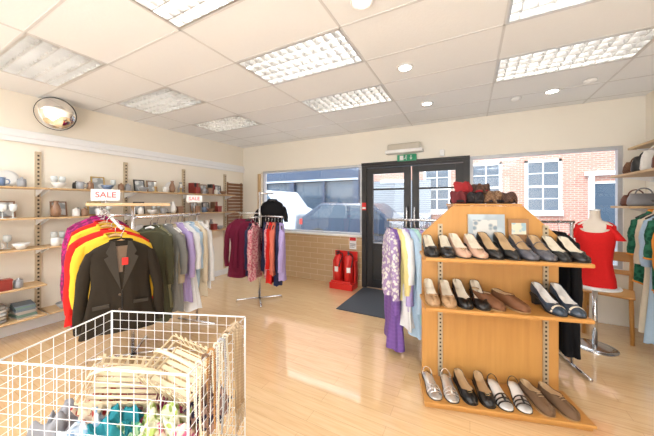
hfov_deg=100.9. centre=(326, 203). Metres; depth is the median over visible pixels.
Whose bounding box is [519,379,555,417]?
shoe
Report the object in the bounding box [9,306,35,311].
magazine
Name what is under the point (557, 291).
shoe
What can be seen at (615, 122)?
wall
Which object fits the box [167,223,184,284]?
shirt
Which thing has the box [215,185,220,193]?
picture frame
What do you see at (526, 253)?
shoe
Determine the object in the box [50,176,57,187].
wine glass
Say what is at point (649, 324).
dress
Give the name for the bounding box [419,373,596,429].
shelf
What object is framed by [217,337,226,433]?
necklace
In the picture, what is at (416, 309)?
shirt
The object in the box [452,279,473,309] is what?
shoe
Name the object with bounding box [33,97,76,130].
convex mirror
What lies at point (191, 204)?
picture frame
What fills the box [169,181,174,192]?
vase
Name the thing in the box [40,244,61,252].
wall shelf
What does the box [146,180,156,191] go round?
picture frame
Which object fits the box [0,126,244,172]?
wall rail
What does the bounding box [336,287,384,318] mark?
door mat
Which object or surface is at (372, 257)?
door
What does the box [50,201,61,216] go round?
vase
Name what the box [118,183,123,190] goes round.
jar
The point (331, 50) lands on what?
ceiling light
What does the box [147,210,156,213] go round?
bowl
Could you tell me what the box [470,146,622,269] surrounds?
window
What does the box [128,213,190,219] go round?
wall shelf
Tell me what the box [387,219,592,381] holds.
clothes rack
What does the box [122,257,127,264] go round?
price tag
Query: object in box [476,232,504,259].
shoe
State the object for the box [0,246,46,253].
wall shelf
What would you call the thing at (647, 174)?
wall shelf
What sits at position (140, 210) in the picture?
jar
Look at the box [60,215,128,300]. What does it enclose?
lace top
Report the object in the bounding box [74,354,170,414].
basket
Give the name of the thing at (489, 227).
print
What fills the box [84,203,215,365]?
clothes rack
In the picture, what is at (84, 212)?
jar
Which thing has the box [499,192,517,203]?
hat
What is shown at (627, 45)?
ceiling light
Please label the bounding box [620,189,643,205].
handbag
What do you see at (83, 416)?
scarf
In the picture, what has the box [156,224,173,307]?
shirt
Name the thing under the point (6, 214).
picture frame
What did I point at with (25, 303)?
magazine
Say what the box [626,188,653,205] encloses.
handbag
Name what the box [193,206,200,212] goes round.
gift box
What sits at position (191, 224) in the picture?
shirt
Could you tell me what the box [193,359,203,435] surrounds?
necklace
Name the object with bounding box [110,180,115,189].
wine glass
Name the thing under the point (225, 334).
necklace
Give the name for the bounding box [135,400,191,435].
scarf
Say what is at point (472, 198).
hat
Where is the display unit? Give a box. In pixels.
[419,204,596,430]
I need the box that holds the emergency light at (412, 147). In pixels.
[385,142,423,154]
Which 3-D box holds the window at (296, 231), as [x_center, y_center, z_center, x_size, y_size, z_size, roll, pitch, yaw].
[-0.364,-0.052,4.934,2.140,1.195,0.120,0,0,28]
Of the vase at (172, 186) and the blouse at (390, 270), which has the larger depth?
the vase at (172, 186)
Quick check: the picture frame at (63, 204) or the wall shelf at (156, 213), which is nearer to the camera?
the picture frame at (63, 204)
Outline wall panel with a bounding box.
[227,182,242,224]
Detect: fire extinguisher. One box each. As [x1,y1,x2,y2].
[334,250,342,280]
[344,251,352,282]
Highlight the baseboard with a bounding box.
[0,268,227,337]
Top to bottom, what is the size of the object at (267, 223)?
0.742 m
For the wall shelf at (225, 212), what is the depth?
4.79 m
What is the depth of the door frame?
3.97 m
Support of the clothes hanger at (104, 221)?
hanging from the clothes rack at (133, 349)
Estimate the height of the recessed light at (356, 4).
0.012 m
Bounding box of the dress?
[384,228,404,351]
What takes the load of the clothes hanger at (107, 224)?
hanging from the clothes rack at (133, 349)
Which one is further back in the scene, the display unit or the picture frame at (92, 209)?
the picture frame at (92, 209)
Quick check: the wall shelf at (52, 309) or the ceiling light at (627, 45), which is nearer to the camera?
the ceiling light at (627, 45)
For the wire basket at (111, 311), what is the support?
on the floor
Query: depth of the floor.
2.18 m
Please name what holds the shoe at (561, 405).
on the display unit
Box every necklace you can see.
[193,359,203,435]
[200,353,211,435]
[206,347,215,428]
[212,342,220,435]
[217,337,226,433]
[221,333,230,433]
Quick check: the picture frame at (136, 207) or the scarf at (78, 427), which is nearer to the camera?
the scarf at (78, 427)
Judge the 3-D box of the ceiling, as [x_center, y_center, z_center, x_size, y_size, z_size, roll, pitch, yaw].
[-0.840,-1.180,1.107,5.860,0.020,7.170,0,0,28]
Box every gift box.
[0,278,12,291]
[176,206,183,212]
[193,187,200,193]
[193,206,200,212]
[205,188,212,193]
[210,224,217,229]
[215,206,221,211]
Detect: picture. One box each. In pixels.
[52,203,65,214]
[89,206,97,213]
[92,178,102,188]
[135,181,143,190]
[135,206,143,212]
[148,182,154,190]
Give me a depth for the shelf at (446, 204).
1.99 m
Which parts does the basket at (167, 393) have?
handle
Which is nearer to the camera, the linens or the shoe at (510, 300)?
the shoe at (510, 300)
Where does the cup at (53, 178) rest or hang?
on the wine glass at (52, 178)
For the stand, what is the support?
on the floor
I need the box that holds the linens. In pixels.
[0,303,6,309]
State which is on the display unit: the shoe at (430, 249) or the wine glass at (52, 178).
the shoe at (430, 249)
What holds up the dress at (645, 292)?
hanging from the clothes hanger
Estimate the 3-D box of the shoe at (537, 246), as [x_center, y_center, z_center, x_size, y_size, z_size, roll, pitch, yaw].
[1.402,0.284,1.771,0.096,0.139,0.250,0,0,10]
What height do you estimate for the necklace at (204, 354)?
0.397 m
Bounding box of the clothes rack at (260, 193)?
[236,192,282,307]
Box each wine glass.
[0,204,6,218]
[3,235,11,248]
[8,204,17,217]
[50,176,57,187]
[50,232,57,244]
[59,176,65,182]
[59,231,65,238]
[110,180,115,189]
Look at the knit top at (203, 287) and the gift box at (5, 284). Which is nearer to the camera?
the gift box at (5, 284)
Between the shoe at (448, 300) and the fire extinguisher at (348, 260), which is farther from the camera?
the fire extinguisher at (348, 260)
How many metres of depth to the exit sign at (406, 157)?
4.04 m
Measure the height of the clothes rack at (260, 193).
1.524 m
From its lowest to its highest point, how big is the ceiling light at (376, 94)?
0.133 m
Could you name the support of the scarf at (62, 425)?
in the wire basket at (111, 311)
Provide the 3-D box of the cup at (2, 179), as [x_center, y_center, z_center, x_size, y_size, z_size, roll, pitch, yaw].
[-3.114,-0.213,2.570,0.073,0.085,0.074,0,0,36]
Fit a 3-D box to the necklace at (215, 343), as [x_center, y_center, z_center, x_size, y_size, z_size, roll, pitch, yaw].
[-0.426,0.751,1.045,0.038,0.434,0.027,0,0,6]
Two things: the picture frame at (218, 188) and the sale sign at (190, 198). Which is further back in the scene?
the picture frame at (218, 188)
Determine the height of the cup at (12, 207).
0.080 m
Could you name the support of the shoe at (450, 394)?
on the display unit
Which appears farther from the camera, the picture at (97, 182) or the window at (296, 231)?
the window at (296, 231)
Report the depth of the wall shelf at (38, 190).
2.70 m
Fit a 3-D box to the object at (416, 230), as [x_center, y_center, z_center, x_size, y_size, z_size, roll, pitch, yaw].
[0.815,0.627,2.498,0.172,0.800,0.533,0,0,2]
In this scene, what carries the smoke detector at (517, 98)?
attached to the ceiling
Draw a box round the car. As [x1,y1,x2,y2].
[299,203,429,241]
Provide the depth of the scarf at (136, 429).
0.99 m
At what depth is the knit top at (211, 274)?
3.01 m
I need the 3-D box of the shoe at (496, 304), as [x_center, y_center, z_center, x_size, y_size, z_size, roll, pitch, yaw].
[1.081,0.640,1.831,0.096,0.087,0.253,0,0,-19]
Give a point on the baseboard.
(9, 330)
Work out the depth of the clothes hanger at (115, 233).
2.02 m
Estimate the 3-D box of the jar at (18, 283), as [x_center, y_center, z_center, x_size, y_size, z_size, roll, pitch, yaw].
[-3.059,0.780,2.675,0.068,0.100,0.068,0,0,28]
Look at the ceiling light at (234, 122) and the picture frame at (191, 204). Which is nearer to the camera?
the ceiling light at (234, 122)
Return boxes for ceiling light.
[0,34,105,86]
[117,87,204,114]
[133,0,237,28]
[194,115,260,131]
[237,29,362,84]
[302,85,392,113]
[495,28,653,82]
[506,0,595,23]
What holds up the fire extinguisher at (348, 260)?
in the stand
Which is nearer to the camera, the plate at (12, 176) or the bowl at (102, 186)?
the plate at (12, 176)
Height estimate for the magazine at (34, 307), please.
0.014 m
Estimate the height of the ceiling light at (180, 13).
0.133 m
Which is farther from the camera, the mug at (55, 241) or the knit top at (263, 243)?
the knit top at (263, 243)
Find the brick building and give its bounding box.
[374,150,614,241]
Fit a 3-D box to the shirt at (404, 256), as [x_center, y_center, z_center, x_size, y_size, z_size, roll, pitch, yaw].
[0.673,0.547,2.527,0.165,0.640,0.520,0,0,-4]
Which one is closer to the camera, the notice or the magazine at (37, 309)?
the magazine at (37, 309)
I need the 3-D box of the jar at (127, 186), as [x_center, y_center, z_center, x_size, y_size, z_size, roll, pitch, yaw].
[-2.605,-0.220,3.533,0.068,0.100,0.068,0,0,28]
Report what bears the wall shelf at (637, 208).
attached to the wall at (650, 96)
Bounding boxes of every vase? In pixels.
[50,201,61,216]
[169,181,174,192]
[170,202,176,212]
[178,182,183,192]
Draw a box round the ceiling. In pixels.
[0,0,653,147]
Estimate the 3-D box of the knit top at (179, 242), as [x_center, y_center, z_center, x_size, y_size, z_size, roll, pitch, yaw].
[-1.548,0.612,2.598,0.444,0.840,0.149,0,0,8]
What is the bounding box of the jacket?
[72,238,164,341]
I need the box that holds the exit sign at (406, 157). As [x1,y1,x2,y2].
[397,154,416,161]
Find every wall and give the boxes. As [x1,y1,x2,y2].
[0,88,242,327]
[243,95,645,327]
[646,91,653,192]
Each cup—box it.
[0,177,5,185]
[0,204,6,211]
[3,235,11,242]
[8,204,17,211]
[50,176,57,181]
[50,232,57,237]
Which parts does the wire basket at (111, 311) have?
wire panel, wire panel, leg, wire panel, leg, wire panel, leg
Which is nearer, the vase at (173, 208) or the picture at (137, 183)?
the picture at (137, 183)
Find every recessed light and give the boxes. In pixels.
[350,0,373,9]
[397,63,412,71]
[421,101,432,105]
[544,88,560,94]
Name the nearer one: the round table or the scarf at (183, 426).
the scarf at (183, 426)
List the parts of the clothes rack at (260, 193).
leg, post, leg, arm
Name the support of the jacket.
hanging from the clothes hanger
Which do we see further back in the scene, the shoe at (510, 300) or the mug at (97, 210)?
the mug at (97, 210)
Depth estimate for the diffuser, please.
3.96 m
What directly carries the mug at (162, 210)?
on the wall shelf at (156, 213)
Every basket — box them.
[0,310,245,435]
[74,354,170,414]
[136,333,220,408]
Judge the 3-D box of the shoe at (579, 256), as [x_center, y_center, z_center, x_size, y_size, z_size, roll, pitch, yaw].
[1.572,0.287,1.730,0.096,0.134,0.250,0,0,12]
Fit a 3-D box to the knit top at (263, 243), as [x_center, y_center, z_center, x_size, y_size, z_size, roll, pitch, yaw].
[-0.851,0.587,3.732,0.122,0.680,0.383,0,0,-11]
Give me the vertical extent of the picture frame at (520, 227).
0.250 m
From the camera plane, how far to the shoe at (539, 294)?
1.77 m
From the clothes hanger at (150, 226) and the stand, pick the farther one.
the stand
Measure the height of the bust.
0.716 m
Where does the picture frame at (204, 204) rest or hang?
on the wall shelf at (225, 212)
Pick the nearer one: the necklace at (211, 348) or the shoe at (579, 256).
the necklace at (211, 348)
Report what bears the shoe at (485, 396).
on the display unit
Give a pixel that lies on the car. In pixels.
(339, 217)
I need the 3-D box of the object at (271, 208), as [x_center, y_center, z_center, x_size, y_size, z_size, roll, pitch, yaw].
[-0.811,0.257,3.909,0.496,0.660,0.118,0,0,-6]
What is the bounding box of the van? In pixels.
[267,190,311,229]
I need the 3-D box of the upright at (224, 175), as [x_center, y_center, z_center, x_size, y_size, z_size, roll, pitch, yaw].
[-1.967,0.330,5.205,0.032,1.800,0.044,0,0,28]
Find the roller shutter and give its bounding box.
[374,179,430,225]
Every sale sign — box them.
[91,189,119,206]
[187,195,201,212]
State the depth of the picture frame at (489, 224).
1.96 m
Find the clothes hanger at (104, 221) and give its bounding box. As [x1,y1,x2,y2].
[99,209,110,223]
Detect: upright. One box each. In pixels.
[35,151,40,310]
[123,162,127,224]
[182,169,184,221]
[223,174,225,267]
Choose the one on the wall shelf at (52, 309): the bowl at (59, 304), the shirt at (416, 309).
the bowl at (59, 304)
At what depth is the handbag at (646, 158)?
2.39 m
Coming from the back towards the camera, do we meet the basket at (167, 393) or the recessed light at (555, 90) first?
the recessed light at (555, 90)
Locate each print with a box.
[473,220,496,234]
[511,223,525,233]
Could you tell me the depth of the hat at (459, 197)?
2.05 m
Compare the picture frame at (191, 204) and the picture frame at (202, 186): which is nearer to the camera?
the picture frame at (191, 204)
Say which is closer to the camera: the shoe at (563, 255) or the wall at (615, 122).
the shoe at (563, 255)
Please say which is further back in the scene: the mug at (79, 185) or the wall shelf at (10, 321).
the mug at (79, 185)
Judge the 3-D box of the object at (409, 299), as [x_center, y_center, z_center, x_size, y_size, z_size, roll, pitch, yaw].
[0.739,0.586,2.521,0.145,0.722,0.489,0,0,5]
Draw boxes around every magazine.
[8,309,37,315]
[8,312,36,318]
[8,314,36,319]
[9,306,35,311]
[9,308,36,314]
[9,311,36,317]
[10,304,35,309]
[10,307,35,312]
[11,299,34,308]
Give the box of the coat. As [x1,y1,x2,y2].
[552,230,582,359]
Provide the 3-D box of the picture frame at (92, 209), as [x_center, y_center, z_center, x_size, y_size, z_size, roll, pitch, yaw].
[-2.879,0.056,3.340,0.055,0.170,0.140,0,0,28]
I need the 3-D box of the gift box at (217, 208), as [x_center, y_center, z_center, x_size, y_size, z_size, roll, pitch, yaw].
[-1.932,0.087,4.803,0.086,0.105,0.086,0,0,28]
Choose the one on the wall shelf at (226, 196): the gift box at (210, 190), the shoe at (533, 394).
the gift box at (210, 190)
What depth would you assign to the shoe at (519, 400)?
1.76 m
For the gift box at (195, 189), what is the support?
on the wall shelf at (226, 196)
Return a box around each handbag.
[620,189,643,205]
[622,156,638,173]
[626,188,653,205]
[630,150,647,171]
[639,146,653,169]
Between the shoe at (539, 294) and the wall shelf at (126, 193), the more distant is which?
the wall shelf at (126, 193)
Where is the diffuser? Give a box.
[387,142,420,149]
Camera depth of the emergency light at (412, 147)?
3.98 m
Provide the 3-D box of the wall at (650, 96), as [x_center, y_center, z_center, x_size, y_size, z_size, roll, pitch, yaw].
[1.831,-0.010,-0.239,0.120,2.720,7.290,0,0,28]
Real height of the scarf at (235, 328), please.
0.432 m
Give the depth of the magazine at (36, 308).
2.70 m
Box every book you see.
[188,183,193,192]
[210,202,215,211]
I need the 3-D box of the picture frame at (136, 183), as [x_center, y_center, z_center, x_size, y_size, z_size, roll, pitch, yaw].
[-2.640,-0.254,3.792,0.055,0.170,0.140,0,0,28]
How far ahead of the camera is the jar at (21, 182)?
2.68 m
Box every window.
[263,165,361,237]
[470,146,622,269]
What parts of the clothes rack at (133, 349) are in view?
leg, arm, rail, post, leg, leg, arm, post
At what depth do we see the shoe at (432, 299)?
1.89 m
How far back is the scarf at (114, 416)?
1.00 m
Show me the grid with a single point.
(59, 2)
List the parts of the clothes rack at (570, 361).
rail, post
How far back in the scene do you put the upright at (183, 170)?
4.44 m
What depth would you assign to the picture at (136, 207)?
3.76 m
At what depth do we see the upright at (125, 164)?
3.69 m
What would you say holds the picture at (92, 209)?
attached to the picture frame at (92, 209)
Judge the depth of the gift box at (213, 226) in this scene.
4.69 m
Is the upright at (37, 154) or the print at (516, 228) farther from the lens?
the upright at (37, 154)
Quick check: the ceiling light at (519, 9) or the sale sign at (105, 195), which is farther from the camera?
the sale sign at (105, 195)
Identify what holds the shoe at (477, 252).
on the display unit
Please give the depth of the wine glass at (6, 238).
2.69 m
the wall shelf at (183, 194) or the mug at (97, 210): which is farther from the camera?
the wall shelf at (183, 194)
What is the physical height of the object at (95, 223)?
0.672 m
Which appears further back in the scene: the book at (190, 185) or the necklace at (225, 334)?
the book at (190, 185)
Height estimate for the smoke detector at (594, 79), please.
0.034 m
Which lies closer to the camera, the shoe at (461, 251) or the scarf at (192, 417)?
the scarf at (192, 417)
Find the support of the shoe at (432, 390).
on the display unit
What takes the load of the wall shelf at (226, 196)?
attached to the wall at (16, 109)
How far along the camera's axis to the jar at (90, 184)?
3.16 m
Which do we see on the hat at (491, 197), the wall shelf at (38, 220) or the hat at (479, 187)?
the hat at (479, 187)
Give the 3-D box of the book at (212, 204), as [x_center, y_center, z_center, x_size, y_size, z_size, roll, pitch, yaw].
[-2.050,0.050,4.865,0.113,0.180,0.028,0,0,28]
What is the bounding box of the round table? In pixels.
[581,285,622,356]
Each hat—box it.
[450,191,467,203]
[453,181,472,192]
[465,192,483,203]
[472,183,489,193]
[483,190,501,203]
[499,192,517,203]
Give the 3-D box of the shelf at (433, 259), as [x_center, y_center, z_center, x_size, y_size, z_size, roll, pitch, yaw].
[1.142,0.367,1.825,0.950,0.024,0.290,0,0,12]
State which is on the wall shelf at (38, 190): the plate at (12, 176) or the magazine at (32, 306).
the plate at (12, 176)
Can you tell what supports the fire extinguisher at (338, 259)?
in the stand
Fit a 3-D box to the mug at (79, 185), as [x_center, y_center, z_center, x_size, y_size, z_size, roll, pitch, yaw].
[-2.824,-0.213,3.103,0.094,0.085,0.074,0,0,-16]
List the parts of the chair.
leg, leg, seat, backrest rail, backrest, leg, leg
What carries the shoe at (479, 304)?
on the display unit
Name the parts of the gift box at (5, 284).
lid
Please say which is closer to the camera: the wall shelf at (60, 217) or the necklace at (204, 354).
the necklace at (204, 354)
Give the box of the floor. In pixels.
[0,271,653,435]
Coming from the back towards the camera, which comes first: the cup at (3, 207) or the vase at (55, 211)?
the vase at (55, 211)
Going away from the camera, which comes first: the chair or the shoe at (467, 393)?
the shoe at (467, 393)
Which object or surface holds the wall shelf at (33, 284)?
attached to the wall at (16, 109)
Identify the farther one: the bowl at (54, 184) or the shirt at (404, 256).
the bowl at (54, 184)
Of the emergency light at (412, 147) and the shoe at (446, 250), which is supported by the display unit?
the shoe at (446, 250)
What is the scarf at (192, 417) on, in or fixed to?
in the wire basket at (111, 311)
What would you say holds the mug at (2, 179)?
on the wall shelf at (38, 190)
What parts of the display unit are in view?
panel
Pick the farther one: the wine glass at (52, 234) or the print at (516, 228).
the wine glass at (52, 234)
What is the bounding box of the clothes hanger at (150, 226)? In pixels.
[145,215,154,228]
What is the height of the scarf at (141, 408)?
0.114 m
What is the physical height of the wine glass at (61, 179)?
0.140 m
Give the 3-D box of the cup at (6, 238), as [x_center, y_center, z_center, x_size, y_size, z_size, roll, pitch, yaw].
[-3.198,0.350,2.700,0.060,0.080,0.059,0,0,28]
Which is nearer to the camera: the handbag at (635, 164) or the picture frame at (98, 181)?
the handbag at (635, 164)
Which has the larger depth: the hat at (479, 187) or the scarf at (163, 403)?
the hat at (479, 187)
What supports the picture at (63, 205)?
attached to the picture frame at (63, 204)
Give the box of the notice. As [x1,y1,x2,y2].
[349,237,355,248]
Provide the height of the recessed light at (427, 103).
0.012 m
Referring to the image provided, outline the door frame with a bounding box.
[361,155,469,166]
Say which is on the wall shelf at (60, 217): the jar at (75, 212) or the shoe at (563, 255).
the jar at (75, 212)
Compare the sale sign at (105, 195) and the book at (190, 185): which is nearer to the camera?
the sale sign at (105, 195)
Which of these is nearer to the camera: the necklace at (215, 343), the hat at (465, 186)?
the necklace at (215, 343)
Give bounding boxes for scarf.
[26,398,77,435]
[57,407,122,435]
[70,387,128,423]
[85,403,143,435]
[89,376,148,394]
[116,422,143,435]
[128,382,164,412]
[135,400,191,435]
[139,390,199,435]
[154,422,194,435]
[182,382,231,433]
[204,321,245,431]
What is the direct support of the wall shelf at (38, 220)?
attached to the wall at (16, 109)
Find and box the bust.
[578,209,612,232]
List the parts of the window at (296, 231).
sill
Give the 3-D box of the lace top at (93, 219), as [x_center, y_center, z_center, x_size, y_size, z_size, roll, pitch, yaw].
[-1.977,0.583,2.369,0.156,0.920,0.477,0,0,44]
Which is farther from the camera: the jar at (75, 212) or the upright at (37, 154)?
the jar at (75, 212)
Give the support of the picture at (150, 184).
attached to the picture frame at (150, 184)
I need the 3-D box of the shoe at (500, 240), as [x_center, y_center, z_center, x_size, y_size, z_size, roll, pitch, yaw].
[1.204,0.277,1.812,0.096,0.154,0.250,0,0,4]
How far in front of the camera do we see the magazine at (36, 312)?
2.70 m
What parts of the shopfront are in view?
pane, fascia moulding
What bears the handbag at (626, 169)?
on the wall shelf at (647, 174)
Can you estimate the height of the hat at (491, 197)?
0.102 m
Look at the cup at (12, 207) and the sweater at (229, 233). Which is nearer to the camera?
the cup at (12, 207)
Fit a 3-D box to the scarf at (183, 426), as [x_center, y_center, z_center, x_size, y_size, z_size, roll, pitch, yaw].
[-0.565,0.871,0.980,0.208,0.151,0.188,0,0,16]
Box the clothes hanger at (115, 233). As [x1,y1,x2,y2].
[108,220,122,237]
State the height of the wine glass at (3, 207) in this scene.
0.140 m
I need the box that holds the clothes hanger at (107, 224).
[100,212,113,227]
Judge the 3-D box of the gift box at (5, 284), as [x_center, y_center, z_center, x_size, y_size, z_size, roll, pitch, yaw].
[-3.099,0.777,2.598,0.086,0.105,0.086,0,0,28]
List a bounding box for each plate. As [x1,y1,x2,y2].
[0,170,18,185]
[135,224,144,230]
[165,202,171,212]
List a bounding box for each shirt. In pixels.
[137,225,173,322]
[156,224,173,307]
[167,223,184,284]
[176,222,195,301]
[187,221,203,287]
[406,228,420,339]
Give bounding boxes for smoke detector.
[511,96,521,101]
[583,77,597,84]
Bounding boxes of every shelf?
[0,186,46,196]
[0,217,46,224]
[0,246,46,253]
[0,281,46,293]
[0,310,46,327]
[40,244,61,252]
[40,305,63,313]
[41,188,136,197]
[41,215,136,224]
[128,191,194,198]
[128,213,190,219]
[185,193,235,199]
[185,211,234,217]
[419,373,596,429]
[420,251,594,267]
[420,294,594,323]
[446,204,521,205]
[610,168,653,181]
[610,206,653,211]
[628,139,653,150]
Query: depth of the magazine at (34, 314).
2.69 m
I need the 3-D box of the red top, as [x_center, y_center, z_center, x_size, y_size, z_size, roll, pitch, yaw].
[2.524,0.463,2.545,0.212,0.600,0.407,0,0,-42]
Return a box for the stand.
[329,250,357,290]
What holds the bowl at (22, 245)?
on the wall shelf at (37, 249)
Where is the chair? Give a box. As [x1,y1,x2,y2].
[581,251,635,345]
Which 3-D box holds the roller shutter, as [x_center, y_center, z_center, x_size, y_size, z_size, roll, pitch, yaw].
[3.345,0.050,13.369,3.400,2.400,0.080,0,0,28]
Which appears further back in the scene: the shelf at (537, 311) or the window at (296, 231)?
the window at (296, 231)
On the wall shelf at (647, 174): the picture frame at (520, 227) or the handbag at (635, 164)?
the handbag at (635, 164)
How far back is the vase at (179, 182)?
4.30 m
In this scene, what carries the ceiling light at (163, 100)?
attached to the ceiling
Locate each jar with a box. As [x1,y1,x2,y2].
[13,278,22,288]
[17,177,26,186]
[72,208,79,215]
[81,207,88,215]
[86,181,93,188]
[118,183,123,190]
[125,183,130,190]
[138,207,143,213]
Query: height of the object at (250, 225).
0.720 m
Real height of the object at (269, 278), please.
0.802 m
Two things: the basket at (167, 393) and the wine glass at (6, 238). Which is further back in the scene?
the wine glass at (6, 238)
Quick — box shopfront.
[267,168,359,208]
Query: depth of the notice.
4.49 m
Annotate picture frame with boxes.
[0,201,15,217]
[49,201,67,216]
[87,202,100,215]
[90,176,104,188]
[133,179,144,190]
[133,202,144,213]
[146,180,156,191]
[189,202,197,211]
[200,184,206,193]
[201,202,209,211]
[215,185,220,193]
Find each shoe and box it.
[421,366,442,400]
[422,234,439,256]
[423,278,440,306]
[438,235,455,257]
[439,279,456,308]
[440,368,459,403]
[448,233,471,258]
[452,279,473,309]
[452,368,477,405]
[463,233,488,258]
[469,280,490,310]
[469,287,505,311]
[472,370,495,408]
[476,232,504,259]
[486,373,513,411]
[491,288,530,313]
[493,232,521,260]
[507,376,532,414]
[508,234,539,260]
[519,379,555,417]
[526,235,557,261]
[529,282,567,316]
[538,381,580,421]
[541,236,572,261]
[549,282,586,318]
[556,236,591,262]
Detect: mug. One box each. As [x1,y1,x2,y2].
[0,177,9,185]
[50,237,62,245]
[76,182,87,188]
[96,208,105,214]
[160,208,167,213]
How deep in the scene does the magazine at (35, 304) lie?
2.70 m
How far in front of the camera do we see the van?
10.61 m
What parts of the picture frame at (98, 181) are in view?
frame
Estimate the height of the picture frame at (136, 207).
0.170 m
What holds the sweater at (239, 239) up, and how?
hanging from the clothes hanger
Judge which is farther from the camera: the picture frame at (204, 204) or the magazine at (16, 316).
the picture frame at (204, 204)
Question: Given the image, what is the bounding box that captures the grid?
[0,0,653,146]
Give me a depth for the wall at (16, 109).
3.30 m
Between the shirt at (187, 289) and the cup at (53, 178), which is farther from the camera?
the cup at (53, 178)
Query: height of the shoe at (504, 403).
0.098 m
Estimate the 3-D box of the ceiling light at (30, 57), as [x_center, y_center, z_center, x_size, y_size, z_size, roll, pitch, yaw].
[-2.372,-1.234,2.274,0.956,0.133,0.476,0,0,28]
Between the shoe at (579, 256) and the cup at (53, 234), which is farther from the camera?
the cup at (53, 234)
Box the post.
[258,174,260,224]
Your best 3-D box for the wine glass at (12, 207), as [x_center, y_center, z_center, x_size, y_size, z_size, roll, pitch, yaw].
[-3.075,0.070,2.644,0.060,0.140,0.059,0,0,28]
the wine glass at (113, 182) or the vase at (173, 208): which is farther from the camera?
the vase at (173, 208)
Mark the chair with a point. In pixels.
(628, 294)
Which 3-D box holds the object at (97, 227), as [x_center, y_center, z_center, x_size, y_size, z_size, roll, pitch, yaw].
[-1.811,0.471,2.227,0.507,0.622,0.152,0,0,-45]
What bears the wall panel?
attached to the wall at (16, 109)
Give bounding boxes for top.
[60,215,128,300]
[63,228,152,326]
[65,218,126,327]
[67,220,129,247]
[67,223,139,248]
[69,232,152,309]
[161,224,187,311]
[181,222,201,311]
[192,221,208,296]
[199,221,214,288]
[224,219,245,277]
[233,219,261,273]
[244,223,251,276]
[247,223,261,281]
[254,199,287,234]
[261,222,265,273]
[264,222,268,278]
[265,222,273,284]
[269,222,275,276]
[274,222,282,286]
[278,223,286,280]
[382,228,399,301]
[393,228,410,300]
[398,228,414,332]
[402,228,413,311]
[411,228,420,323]
[568,221,625,288]
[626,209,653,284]
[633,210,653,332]
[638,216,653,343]
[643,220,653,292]
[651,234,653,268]
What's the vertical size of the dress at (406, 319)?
0.862 m
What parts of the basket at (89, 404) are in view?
handle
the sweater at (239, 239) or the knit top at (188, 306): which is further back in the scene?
the sweater at (239, 239)
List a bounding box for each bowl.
[12,242,30,249]
[50,182,66,187]
[55,301,62,308]
[101,185,113,188]
[138,187,148,190]
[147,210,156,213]
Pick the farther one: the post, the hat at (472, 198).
the post
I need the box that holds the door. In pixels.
[362,159,469,288]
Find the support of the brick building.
on the street

